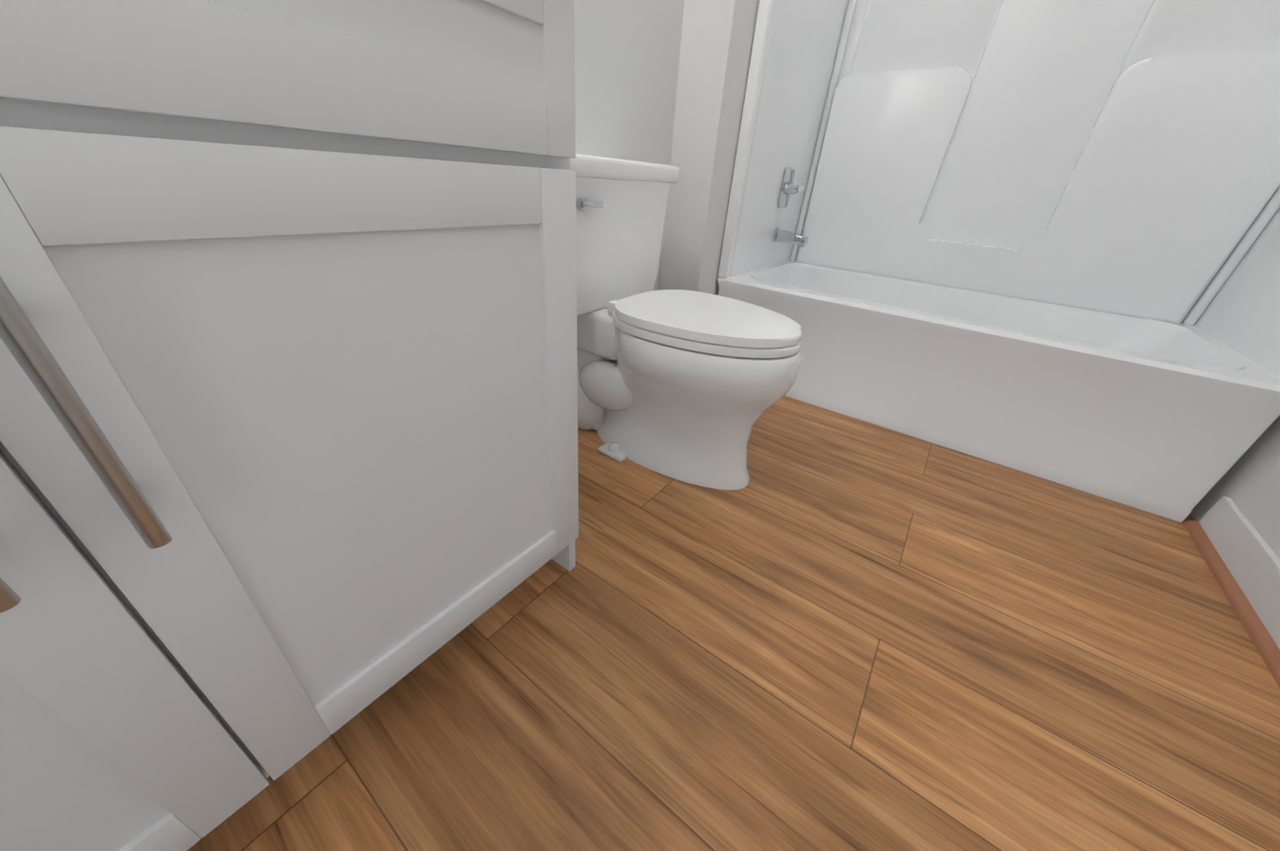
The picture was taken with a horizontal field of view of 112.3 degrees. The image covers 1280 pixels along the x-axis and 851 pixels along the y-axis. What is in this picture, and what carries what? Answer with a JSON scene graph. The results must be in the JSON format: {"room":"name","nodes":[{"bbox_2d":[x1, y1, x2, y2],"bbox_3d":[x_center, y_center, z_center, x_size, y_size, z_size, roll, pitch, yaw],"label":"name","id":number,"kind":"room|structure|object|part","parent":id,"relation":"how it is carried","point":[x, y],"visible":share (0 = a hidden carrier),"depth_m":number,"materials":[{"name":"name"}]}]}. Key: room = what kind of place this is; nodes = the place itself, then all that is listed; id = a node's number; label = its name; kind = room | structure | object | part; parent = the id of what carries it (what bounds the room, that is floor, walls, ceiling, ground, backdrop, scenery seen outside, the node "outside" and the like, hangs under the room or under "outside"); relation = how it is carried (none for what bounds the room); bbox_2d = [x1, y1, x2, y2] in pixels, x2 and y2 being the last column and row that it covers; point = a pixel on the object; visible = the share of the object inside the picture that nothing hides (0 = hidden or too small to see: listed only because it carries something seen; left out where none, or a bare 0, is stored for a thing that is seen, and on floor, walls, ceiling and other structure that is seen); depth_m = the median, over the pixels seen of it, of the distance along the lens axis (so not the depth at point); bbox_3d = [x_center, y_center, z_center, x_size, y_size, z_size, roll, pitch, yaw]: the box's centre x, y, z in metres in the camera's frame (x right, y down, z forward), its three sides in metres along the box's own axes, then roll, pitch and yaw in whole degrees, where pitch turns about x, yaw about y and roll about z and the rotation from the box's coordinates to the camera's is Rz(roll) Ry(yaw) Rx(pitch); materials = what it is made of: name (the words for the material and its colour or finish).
{"room":"bathroom","nodes":[
{"label":"bathroom","id":0,"kind":"room"},
{"bbox_2d":[573,0,684,290],"bbox_3d":[-0.670,-0.969,0.291,0.100,2.740,4.700,23,35,29],"label":"wall","id":1,"kind":"structure","parent":0,"point":[627,52],"depth_m":1.22,"materials":[{"name":"white paint"}]},
{"bbox_2d":[659,0,759,295],"bbox_3d":[0.493,-1.582,1.499,0.170,2.740,0.940,23,35,29],"label":"wall","id":2,"kind":"structure","parent":0,"point":[716,47],"depth_m":1.42,"materials":[{"name":"white paint"}]},
{"bbox_2d":[187,396,1279,850],"bbox_3d":[0.165,0.653,0.440,2.410,0.100,4.700,23,35,29],"label":"floor","id":3,"kind":"structure","parent":0,"point":[826,630],"depth_m":0.72,"materials":[{"name":"brown wood"}]},
{"bbox_2d":[0,0,578,850],"bbox_3d":[-0.586,-0.057,0.385,0.566,1.082,1.053,23,35,29],"label":"bathroom vanity","id":4,"kind":"object","parent":3,"relation":"on","point":[287,384],"visible":1,"depth_m":0.36,"materials":[{"name":"white paint"}]},
{"bbox_2d":[570,153,802,490],"bbox_3d":[0.072,-0.262,1.161,0.724,0.766,0.476,23,35,29],"label":"toilet","id":5,"kind":"object","parent":3,"relation":"on","point":[691,387],"visible":0.88,"depth_m":1.10,"materials":[{"name":"white ceramic"}]},
{"bbox_3d":[-0.117,-0.526,1.180,0.220,0.356,0.476,23,35,29],"label":"tank","id":6,"kind":"part","parent":5,"relation":"part of","materials":[{"name":"white ceramic"}]},
{"bbox_3d":[0.165,-0.265,1.082,0.483,0.044,0.372,23,35,29],"label":"seat","id":7,"kind":"part","parent":5,"relation":"part of","materials":[{"name":"white plastic"}]},
{"bbox_2d":[717,0,1279,522],"bbox_3d":[1.199,-1.016,1.308,1.536,2.047,0.793,23,35,29],"label":"shower","id":8,"kind":"object","parent":3,"relation":"on","point":[1039,238],"visible":0.92,"depth_m":1.49,"materials":[{"name":"white plastic"}]},
{"bbox_2d":[1190,415,1279,559],"bbox_3d":[1.216,-0.618,-0.067,0.100,2.740,3.240,23,35,29],"label":"wall","id":9,"kind":"structure","parent":0,"point":[1248,483],"depth_m":1.05,"materials":[{"name":"white paint"}]},
{"bbox_2d":[1183,520,1279,688],"bbox_3d":[1.063,0.534,0.644,0.019,0.019,1.463,23,35,29],"label":"trim","id":10,"kind":"structure","parent":9,"relation":"attached to","point":[1262,640],"depth_m":0.93,"materials":[{"name":"brown wood"}]},
{"bbox_2d":[1198,496,1279,649],"bbox_3d":[0.863,0.636,0.353,0.014,0.110,2.191,23,35,29],"label":"baseboard","id":11,"kind":"structure","parent":9,"relation":"attached to","point":[1250,558],"depth_m":0.94,"materials":[{"name":"white paint"}]}
]}

